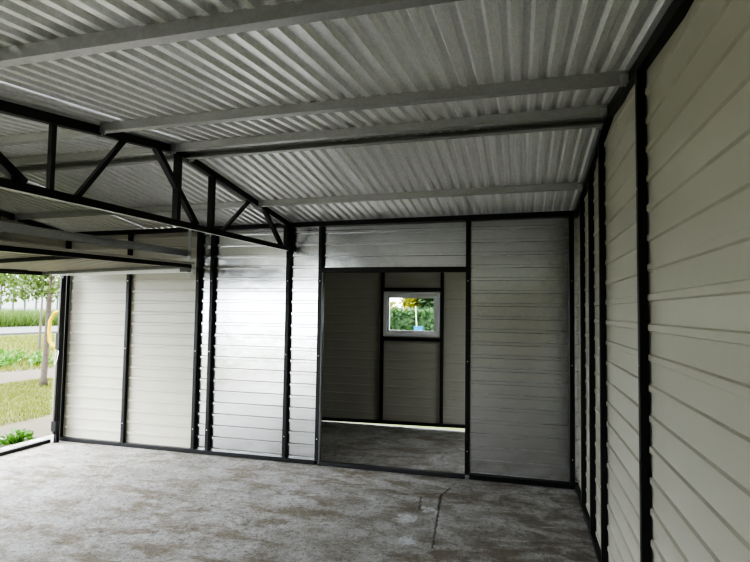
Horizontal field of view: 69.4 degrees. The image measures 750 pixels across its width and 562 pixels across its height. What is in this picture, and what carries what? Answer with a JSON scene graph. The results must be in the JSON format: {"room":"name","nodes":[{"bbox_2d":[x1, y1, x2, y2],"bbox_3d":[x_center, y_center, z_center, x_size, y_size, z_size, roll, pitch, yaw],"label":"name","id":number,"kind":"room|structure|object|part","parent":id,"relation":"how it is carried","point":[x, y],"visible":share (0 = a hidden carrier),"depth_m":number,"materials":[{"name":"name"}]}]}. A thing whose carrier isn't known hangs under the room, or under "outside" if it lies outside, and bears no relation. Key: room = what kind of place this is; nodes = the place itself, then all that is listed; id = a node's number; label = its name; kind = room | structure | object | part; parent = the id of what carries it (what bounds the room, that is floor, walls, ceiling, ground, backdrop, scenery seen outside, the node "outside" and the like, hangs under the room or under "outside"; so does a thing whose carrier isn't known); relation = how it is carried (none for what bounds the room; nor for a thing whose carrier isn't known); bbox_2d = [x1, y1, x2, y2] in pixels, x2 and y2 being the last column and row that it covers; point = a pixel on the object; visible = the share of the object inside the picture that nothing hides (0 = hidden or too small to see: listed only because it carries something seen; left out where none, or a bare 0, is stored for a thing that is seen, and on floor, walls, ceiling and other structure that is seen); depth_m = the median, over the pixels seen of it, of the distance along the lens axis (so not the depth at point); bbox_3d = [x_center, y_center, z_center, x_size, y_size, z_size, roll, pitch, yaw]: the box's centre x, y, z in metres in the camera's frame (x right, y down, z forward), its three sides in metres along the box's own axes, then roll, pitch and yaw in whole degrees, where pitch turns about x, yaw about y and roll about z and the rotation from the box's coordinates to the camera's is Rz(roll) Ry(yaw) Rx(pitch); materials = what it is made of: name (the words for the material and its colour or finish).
{"room":"garage","nodes":[
{"label":"garage","id":0,"kind":"room"},
{"bbox_2d":[0,326,57,335],"bbox_3d":[-20.384,3.484,40.570,7.500,0.140,52.000,0,-3,15],"label":"garden path","id":1,"kind":"object","parent":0,"point":[25,330],"depth_m":32.43,"materials":[{"name":"concrete"}]},
{"bbox_2d":[0,216,65,247],"bbox_3d":[-4.309,0.333,3.154,0.008,2.547,6.175,0,-3,15],"label":"wall","id":2,"kind":"structure","parent":0,"point":[4,237],"depth_m":5.65,"materials":[{"name":"beige metal"}]},
{"bbox_2d":[0,439,50,455],"bbox_3d":[-3.958,1.668,4.516,0.040,0.033,2.955,0,-3,15],"label":"baseboard","id":3,"kind":"structure","parent":2,"relation":"attached to","point":[38,443],"depth_m":5.63,"materials":[{"name":"black paint"}]},
{"bbox_2d":[0,210,62,230],"bbox_3d":[-4.277,-0.665,3.203,0.040,0.554,6.141,0,-3,15],"label":"trim","id":4,"kind":"structure","parent":2,"relation":"attached to","point":[2,213],"depth_m":5.62,"materials":[{"name":"black paint"}]},
{"bbox_2d":[0,333,464,447],"bbox_3d":[-8.003,3.015,27.919,90.000,0.060,90.000,0,-3,15],"label":"ground","id":5,"kind":"structure","parent":0,"point":[41,426],"depth_m":8.12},
{"bbox_2d":[0,354,13,367],"bbox_3d":[-9.663,2.158,13.818,0.761,0.688,0.767,-2,-4,39],"label":"clump","id":6,"kind":"object","parent":5,"relation":"on","point":[2,362],"visible":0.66,"depth_m":13.90,"materials":[{"name":"green plant"}]},
{"bbox_2d":[0,348,20,366],"bbox_3d":[-9.932,2.163,14.503,0.831,0.750,0.802,0,-3,15],"label":"clump","id":7,"kind":"object","parent":5,"relation":"on","point":[14,359],"visible":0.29,"depth_m":14.50,"materials":[{"name":"green plant"}]},
{"bbox_2d":[0,428,36,446],"bbox_3d":[-4.134,1.798,6.225,0.427,0.200,0.403,-2,-4,44],"label":"plant","id":8,"kind":"object","parent":5,"relation":"on","point":[20,434],"visible":0.86,"depth_m":6.21,"materials":[{"name":"green plant"}]},
{"bbox_2d":[6,348,36,360],"bbox_3d":[-10.178,2.266,15.649,0.915,0.680,0.847,1,-3,-7],"label":"clump","id":9,"kind":"object","parent":5,"relation":"on","point":[19,353],"visible":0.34,"depth_m":15.60,"materials":[{"name":"green plant"}]},
{"bbox_2d":[0,376,52,425],"bbox_3d":[-6.649,1.963,8.796,2.494,0.072,6.195,3,-4,-31],"label":"grass","id":10,"kind":"structure","parent":5,"relation":"on","point":[11,388],"depth_m":9.14,"materials":[{"name":"green plant"}]},
{"bbox_2d":[0,333,55,371],"bbox_3d":[-14.804,2.365,19.368,6.083,0.169,20.456,3,-4,-31],"label":"meadow grass","id":11,"kind":"structure","parent":5,"relation":"on","point":[10,340],"depth_m":20.05,"materials":[{"name":"green plant"}]},
{"bbox_2d":[0,307,57,326],"bbox_3d":[-27.864,2.538,38.454,8.613,1.495,18.652,0,-3,15],"label":"grass","id":12,"kind":"structure","parent":5,"relation":"on","point":[21,317],"depth_m":38.89,"materials":[{"name":"green plant"}]},
{"bbox_2d":[0,278,59,310],"bbox_3d":[-33.903,1.828,50.539,4.600,4.000,60.400,0,-3,15],"label":"building","id":13,"kind":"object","parent":5,"relation":"on","point":[20,303],"visible":0.02,"depth_m":49.88,"materials":[{"name":"concrete"}]},
{"bbox_2d":[0,273,60,386],"bbox_3d":[-6.546,-0.204,10.925,3.761,4.674,3.243,0,-3,15],"label":"tree","id":14,"kind":"object","parent":5,"relation":"on","point":[49,290],"visible":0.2,"depth_m":10.90,"materials":[{"name":"green plant"}]},
{"bbox_2d":[18,275,59,350],"bbox_3d":[-11.741,0.682,19.061,1.853,3.649,1.851,0,-3,15],"label":"sapling","id":15,"kind":"object","parent":5,"relation":"on","point":[41,309],"visible":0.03,"depth_m":18.98,"materials":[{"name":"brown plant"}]},
{"bbox_2d":[26,350,53,366],"bbox_3d":[-8.993,2.200,14.583,0.648,0.706,0.755,0,-3,15],"label":"clump","id":16,"kind":"object","parent":5,"relation":"on","point":[39,359],"visible":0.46,"depth_m":14.49,"materials":[{"name":"green plant"}]},
{"bbox_2d":[47,309,58,347],"bbox_3d":[-6.225,1.306,10.598,0.423,1.591,0.167,0,-3,15],"label":"frame","id":17,"kind":"object","parent":5,"relation":"on","point":[54,313],"visible":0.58,"depth_m":10.61,"materials":[{"name":"paint"}]},
{"bbox_2d":[0,421,597,561],"bbox_3d":[-1.549,1.727,3.290,5.836,0.140,8.230,0,-3,15],"label":"floor","id":18,"kind":"structure","parent":0,"point":[61,501],"depth_m":4.07,"materials":[{"name":"concrete"}]},
{"bbox_2d":[53,276,66,442],"bbox_3d":[-3.490,0.788,5.997,0.042,1.970,0.046,0,-3,15],"label":"steel post","id":19,"kind":"object","parent":18,"relation":"on","point":[56,436],"visible":0.6,"depth_m":5.99,"materials":[{"name":"black metal"}]},
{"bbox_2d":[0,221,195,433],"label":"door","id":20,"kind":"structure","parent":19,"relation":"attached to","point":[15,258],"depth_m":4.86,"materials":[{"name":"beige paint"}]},
{"bbox_3d":[-3.482,0.660,5.942,0.050,0.180,0.014,0,-3,15],"label":"lock plate","id":21,"kind":"part","parent":20,"relation":"part of","materials":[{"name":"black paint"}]},
{"bbox_3d":[-3.485,0.821,5.952,0.049,1.700,0.028,-1,-4,29],"label":"lever arm","id":22,"kind":"part","parent":20,"relation":"part of","materials":[{"name":"grey paint"}]},
{"bbox_3d":[-2.659,-0.088,5.676,1.752,0.065,0.040,0,-3,15],"label":"rail","id":23,"kind":"part","parent":20,"relation":"part of","materials":[{"name":"white metal"}]},
{"bbox_2d":[63,217,579,487],"bbox_3d":[-0.873,0.584,5.408,5.496,2.394,0.012,0,-3,15],"label":"wall","id":24,"kind":"structure","parent":0,"point":[520,406],"depth_m":5.41,"materials":[{"name":"silver metal"}]},
{"bbox_3d":[-3.107,0.613,6.010,0.870,2.333,0.012,0,-3,15],"label":"cream panel","id":25,"kind":"part","parent":24,"relation":"part of","materials":[{"name":"beige metal"}]},
{"bbox_3d":[-2.272,0.608,5.784,0.860,2.344,0.012,0,-3,15],"label":"cream panel","id":26,"kind":"part","parent":24,"relation":"part of","materials":[{"name":"beige metal"}]},
{"bbox_2d":[59,436,315,464],"bbox_3d":[-2.056,1.753,5.639,3.057,0.040,0.040,0,-3,15],"label":"baseboard","id":27,"kind":"structure","parent":24,"relation":"attached to","point":[63,438],"depth_m":5.58,"materials":[{"name":"black paint"}]},
{"bbox_2d":[59,241,71,436],"bbox_3d":[-3.490,0.615,6.085,0.042,2.238,0.046,0,-3,15],"label":"steel post","id":28,"kind":"object","parent":27,"relation":"on","point":[68,243],"visible":0.61,"depth_m":6.07,"materials":[{"name":"black metal"}]},
{"bbox_2d":[119,234,133,442],"bbox_3d":[-2.694,0.610,5.870,0.042,2.248,0.046,0,-3,15],"label":"steel post","id":29,"kind":"object","parent":27,"relation":"on","point":[130,236],"visible":1,"depth_m":5.85,"materials":[{"name":"black metal"}]},
{"bbox_2d":[190,231,202,449],"bbox_3d":[-1.863,0.605,5.646,0.042,2.259,0.046,0,-3,15],"label":"steel post","id":30,"kind":"object","parent":27,"relation":"on","point":[199,234],"visible":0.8,"depth_m":5.63,"materials":[{"name":"black metal"}]},
{"bbox_2d":[204,234,215,450],"bbox_3d":[-1.704,0.604,5.604,0.042,2.261,0.046,0,-3,15],"label":"steel post","id":31,"kind":"object","parent":27,"relation":"on","point":[213,237],"visible":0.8,"depth_m":5.59,"materials":[{"name":"black metal"}]},
{"bbox_2d":[281,227,291,457],"bbox_3d":[-0.877,0.599,5.380,0.042,2.272,0.046,0,-3,15],"label":"steel post","id":32,"kind":"object","parent":27,"relation":"on","point":[288,253],"visible":0.87,"depth_m":5.37,"materials":[{"name":"black metal"}]},
{"bbox_2d":[0,100,289,250],"bbox_3d":[-1.658,-0.663,2.492,0.042,0.620,6.075,0,-3,15],"label":"roof truss","id":33,"kind":"object","parent":32,"relation":"attached to","point":[16,181],"visible":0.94,"depth_m":3.23,"materials":[{"name":"black metal"}]},
{"bbox_2d":[0,125,100,145],"bbox_3d":[-2.819,-0.820,3.390,2.667,0.101,0.045,0,-3,15],"label":"purlin","id":34,"kind":"object","parent":33,"relation":"attached to","point":[65,134],"visible":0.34,"depth_m":3.14,"materials":[{"name":"grey metal"}]},
{"bbox_2d":[8,147,166,165],"bbox_3d":[-2.667,-0.857,3.953,2.667,0.101,0.045,0,-3,15],"label":"purlin","id":35,"kind":"object","parent":33,"relation":"attached to","point":[135,151],"visible":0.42,"depth_m":3.77,"materials":[{"name":"grey metal"}]},
{"bbox_2d":[0,153,183,174],"bbox_3d":[-2.626,-0.842,4.105,2.667,0.101,0.045,0,-3,15],"label":"purlin","id":36,"kind":"object","parent":33,"relation":"attached to","point":[131,160],"visible":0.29,"depth_m":3.96,"materials":[{"name":"grey metal"}]},
{"bbox_2d":[14,201,254,220],"bbox_3d":[-2.349,-0.654,5.131,2.667,0.101,0.045,0,-3,15],"label":"purlin","id":37,"kind":"object","parent":33,"relation":"attached to","point":[229,205],"visible":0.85,"depth_m":5.18,"materials":[{"name":"grey metal"}]},
{"bbox_2d":[0,0,460,67],"bbox_3d":[-1.762,-0.772,2.023,5.344,0.135,0.045,0,-3,15],"label":"purlin","id":38,"kind":"object","parent":33,"relation":"attached to","point":[289,13],"visible":1,"depth_m":1.68,"materials":[{"name":"grey metal"}]},
{"bbox_2d":[99,70,628,134],"bbox_3d":[-0.206,-0.852,2.659,2.673,0.107,0.046,0,-3,14],"label":"purlin","id":39,"kind":"object","parent":33,"relation":"attached to","point":[614,78],"visible":1,"depth_m":2.59,"materials":[{"name":"grey metal"}]},
{"bbox_2d":[171,105,607,153],"bbox_3d":[-0.049,-0.890,3.243,2.672,0.102,0.045,0,-3,15],"label":"purlin","id":40,"kind":"object","parent":33,"relation":"attached to","point":[597,110],"visible":1,"depth_m":3.18,"materials":[{"name":"grey metal"}]},
{"bbox_2d":[186,117,602,161],"bbox_3d":[-0.006,-0.875,3.400,2.672,0.101,0.045,0,-3,15],"label":"purlin","id":41,"kind":"object","parent":33,"relation":"attached to","point":[591,122],"visible":0.99,"depth_m":3.35,"materials":[{"name":"grey metal"}]},
{"bbox_2d":[258,182,582,208],"bbox_3d":[0.268,-0.689,4.417,2.672,0.103,0.045,0,-3,16],"label":"purlin","id":42,"kind":"object","parent":33,"relation":"attached to","point":[578,186],"visible":1,"depth_m":4.36,"materials":[{"name":"grey metal"}]},
{"bbox_3d":[-1.774,0.607,5.650,0.170,2.346,0.012,0,-3,15],"label":"galvanised panel","id":43,"kind":"part","parent":24,"relation":"part of","materials":[{"name":"silver metal"}]},
{"bbox_3d":[-1.279,0.601,5.517,0.855,2.357,0.012,0,-3,15],"label":"galvanised panel","id":44,"kind":"part","parent":24,"relation":"part of","materials":[{"name":"silver metal"}]},
{"bbox_3d":[-0.703,0.600,5.361,0.340,2.362,0.012,0,-3,15],"label":"galvanised panel","id":45,"kind":"part","parent":24,"relation":"part of","materials":[{"name":"silver metal"}]},
{"bbox_2d":[318,273,324,461],"bbox_3d":[-0.522,0.828,5.276,0.012,1.822,0.050,0,-3,15],"label":"trim","id":46,"kind":"structure","parent":24,"relation":"attached to","point":[323,274],"depth_m":5.26,"materials":[{"name":"black metal"}]},
{"bbox_2d":[75,211,573,235],"bbox_3d":[-0.872,-0.559,5.452,5.419,0.114,0.040,0,-3,15],"label":"trim","id":47,"kind":"structure","parent":24,"relation":"attached to","point":[552,213],"depth_m":5.22,"materials":[{"name":"black paint"}]},
{"bbox_2d":[318,460,464,478],"bbox_3d":[0.133,1.757,5.048,1.398,0.038,0.040,0,-3,15],"label":"baseboard","id":48,"kind":"structure","parent":24,"relation":"attached to","point":[322,463],"depth_m":5.02,"materials":[{"name":"grey paint"}]},
{"bbox_2d":[314,226,323,460],"bbox_3d":[-0.545,0.597,5.291,0.042,2.277,0.046,0,-3,15],"label":"steel post","id":49,"kind":"object","parent":48,"relation":"on","point":[321,228],"visible":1,"depth_m":5.28,"materials":[{"name":"black metal"}]},
{"bbox_2d":[464,220,470,474],"bbox_3d":[0.843,0.588,4.917,0.042,2.295,0.046,0,-3,15],"label":"steel post","id":50,"kind":"object","parent":48,"relation":"on","point":[468,222],"visible":1,"depth_m":4.90,"materials":[{"name":"black metal"}]},
{"bbox_2d":[322,267,465,272],"bbox_3d":[0.161,-0.106,5.147,1.398,0.050,0.040,0,-3,15],"label":"trim","id":51,"kind":"structure","parent":24,"relation":"attached to","point":[324,269],"depth_m":5.14,"materials":[{"name":"black paint"}]},
{"bbox_3d":[0.170,-0.346,5.181,1.438,0.506,0.012,0,-3,15],"label":"galvanised panel","id":52,"kind":"part","parent":24,"relation":"part of","materials":[{"name":"silver metal"}]},
{"bbox_2d":[469,474,574,488],"bbox_3d":[1.278,1.754,4.739,0.894,0.040,0.040,0,-3,15],"label":"baseboard","id":53,"kind":"structure","parent":24,"relation":"attached to","point":[471,476],"depth_m":4.72,"materials":[{"name":"black paint"}]},
{"bbox_2d":[569,216,574,484],"bbox_3d":[1.704,0.583,4.685,0.042,2.306,0.046,0,-3,15],"label":"steel post","id":54,"kind":"object","parent":53,"relation":"on","point":[571,218],"visible":1,"depth_m":4.67,"materials":[{"name":"black metal"}]},
{"bbox_3d":[1.315,0.584,4.818,0.964,2.394,0.012,0,-3,15],"label":"galvanised panel","id":55,"kind":"part","parent":24,"relation":"part of","materials":[{"name":"silver metal"}]},
{"bbox_2d":[0,0,672,231],"bbox_3d":[-1.824,-0.736,2.530,5.934,0.632,6.345,0,-3,15],"label":"ceiling","id":56,"kind":"structure","parent":0,"point":[464,43],"depth_m":2.50,"materials":[{"name":"grey metal"}]},
{"bbox_2d":[322,272,465,424],"bbox_3d":[0.445,0.785,7.067,3.816,2.130,0.006,0,-3,15],"label":"wall","id":57,"kind":"structure","parent":0,"point":[352,301],"depth_m":7.14,"materials":[{"name":"beige metal"}]},
{"bbox_3d":[-0.659,0.785,7.365,1.530,2.130,0.006,0,-3,15],"label":"cream panel","id":58,"kind":"part","parent":57,"relation":"part of","materials":[{"name":"beige metal"}]},
{"bbox_2d":[322,417,464,427],"bbox_3d":[0.418,1.838,6.990,3.727,0.094,0.040,0,-3,15],"label":"baseboard","id":59,"kind":"structure","parent":57,"relation":"attached to","point":[323,418],"depth_m":7.01,"materials":[{"name":"black paint"}]},
{"bbox_2d":[379,273,384,420],"bbox_3d":[0.092,0.796,7.136,0.042,2.075,0.046,0,-3,15],"label":"steel post","id":60,"kind":"object","parent":59,"relation":"on","point":[382,274],"visible":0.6,"depth_m":7.11,"materials":[{"name":"black metal"}]},
{"bbox_2d":[439,272,443,424],"bbox_3d":[0.855,0.789,6.930,0.042,2.060,0.046,0,-3,15],"label":"steel post","id":61,"kind":"object","parent":59,"relation":"on","point":[442,273],"visible":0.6,"depth_m":6.91,"materials":[{"name":"black metal"}]},
{"bbox_2d":[383,292,439,337],"bbox_3d":[0.477,0.434,7.053,0.745,0.580,0.065,0,-3,15],"label":"window","id":62,"kind":"structure","parent":57,"relation":"in","point":[405,314],"depth_m":7.04,"materials":[{"name":"white plastic"}]},
{"bbox_3d":[0.477,0.434,7.056,0.595,0.424,0.004,0,-3,15],"label":"pane","id":63,"kind":"part","parent":62,"relation":"part of","materials":[{"name":"clear glass"}]},
{"bbox_2d":[382,337,440,341],"bbox_3d":[0.472,0.760,7.036,0.785,0.040,0.040,0,-3,15],"label":"trim","id":64,"kind":"structure","parent":57,"relation":"attached to","point":[383,338],"depth_m":7.01,"materials":[{"name":"black paint"}]},
{"bbox_3d":[0.466,1.282,7.033,0.815,1.135,0.006,0,-3,15],"label":"cream panel","id":65,"kind":"part","parent":57,"relation":"part of","materials":[{"name":"beige metal"}]},
{"bbox_2d":[382,288,441,290],"bbox_3d":[0.482,0.109,7.072,0.785,0.040,0.040,0,-3,15],"label":"trim","id":66,"kind":"structure","parent":57,"relation":"attached to","point":[383,289],"depth_m":7.05,"materials":[{"name":"black paint"}]},
{"bbox_3d":[0.486,-0.061,7.105,0.815,0.435,0.006,0,-3,15],"label":"cream panel","id":67,"kind":"part","parent":57,"relation":"part of","materials":[{"name":"beige metal"}]},
{"bbox_3d":[1.577,0.783,6.762,1.472,2.125,0.006,0,-3,15],"label":"cream panel","id":68,"kind":"part","parent":57,"relation":"part of","materials":[{"name":"beige metal"}]},
{"bbox_2d":[577,0,749,561],"bbox_3d":[0.967,0.301,1.737,0.010,2.617,6.185,0,-3,15],"label":"wall","id":69,"kind":"structure","parent":0,"point":[697,90],"depth_m":1.66,"materials":[{"name":"beige metal"}]},
{"bbox_3d":[1.701,0.541,4.455,0.010,2.453,0.535,0,-3,15],"label":"cream panel","id":70,"kind":"part","parent":69,"relation":"part of","materials":[{"name":"beige metal"}]},
{"bbox_2d":[576,485,600,561],"bbox_3d":[0.931,1.583,1.651,0.040,0.040,6.105,0,-3,15],"label":"baseboard","id":71,"kind":"structure","parent":69,"relation":"attached to","point":[596,546],"depth_m":3.73,"materials":[{"name":"black paint"}]},
{"bbox_2d":[579,198,585,505],"bbox_3d":[1.612,0.529,4.199,0.040,2.360,0.041,0,-3,15],"label":"steel post","id":72,"kind":"object","parent":71,"relation":"on","point":[582,203],"visible":0.94,"depth_m":4.18,"materials":[{"name":"black metal"}]},
{"bbox_2d":[588,173,595,533],"bbox_3d":[1.470,0.466,3.671,0.040,2.426,0.041,0,-3,15],"label":"steel post","id":73,"kind":"object","parent":71,"relation":"on","point":[592,439],"visible":1,"depth_m":3.66,"materials":[{"name":"black metal"}]},
{"bbox_2d":[598,141,607,561],"bbox_3d":[1.335,0.405,3.171,0.040,2.487,0.041,0,-3,15],"label":"steel post","id":74,"kind":"object","parent":71,"relation":"on","point":[601,149],"visible":0.98,"depth_m":3.16,"materials":[{"name":"black metal"}]},
{"bbox_2d":[635,71,651,561],"bbox_3d":[1.050,0.372,2.114,0.040,2.431,0.041,0,-3,15],"label":"steel post","id":75,"kind":"object","parent":71,"relation":"on","point":[640,76],"visible":1,"depth_m":2.11,"materials":[{"name":"black metal"}]},
{"bbox_3d":[1.560,0.478,3.934,0.010,2.518,0.550,0,-3,15],"label":"cream panel","id":76,"kind":"part","parent":69,"relation":"part of","materials":[{"name":"metal"}]},
{"bbox_3d":[1.422,0.417,3.420,0.010,2.580,0.520,0,-3,15],"label":"cream panel","id":77,"kind":"part","parent":69,"relation":"part of","materials":[{"name":"beige metal"}]},
{"bbox_3d":[1.212,0.353,2.643,0.010,2.617,1.095,0,-3,15],"label":"cream panel","id":78,"kind":"part","parent":69,"relation":"part of","materials":[{"name":"beige metal"}]},
{"bbox_2d":[574,0,693,216],"bbox_3d":[0.969,-0.732,1.791,0.040,0.554,6.141,0,-3,15],"label":"trim","id":79,"kind":"structure","parent":69,"relation":"attached to","point":[677,10],"depth_m":2.09,"materials":[{"name":"black paint"}]},
{"bbox_3d":[0.921,0.337,1.565,0.010,2.523,1.135,0,-3,15],"label":"cream panel","id":80,"kind":"part","parent":69,"relation":"part of","materials":[{"name":"beige metal"}]}
]}

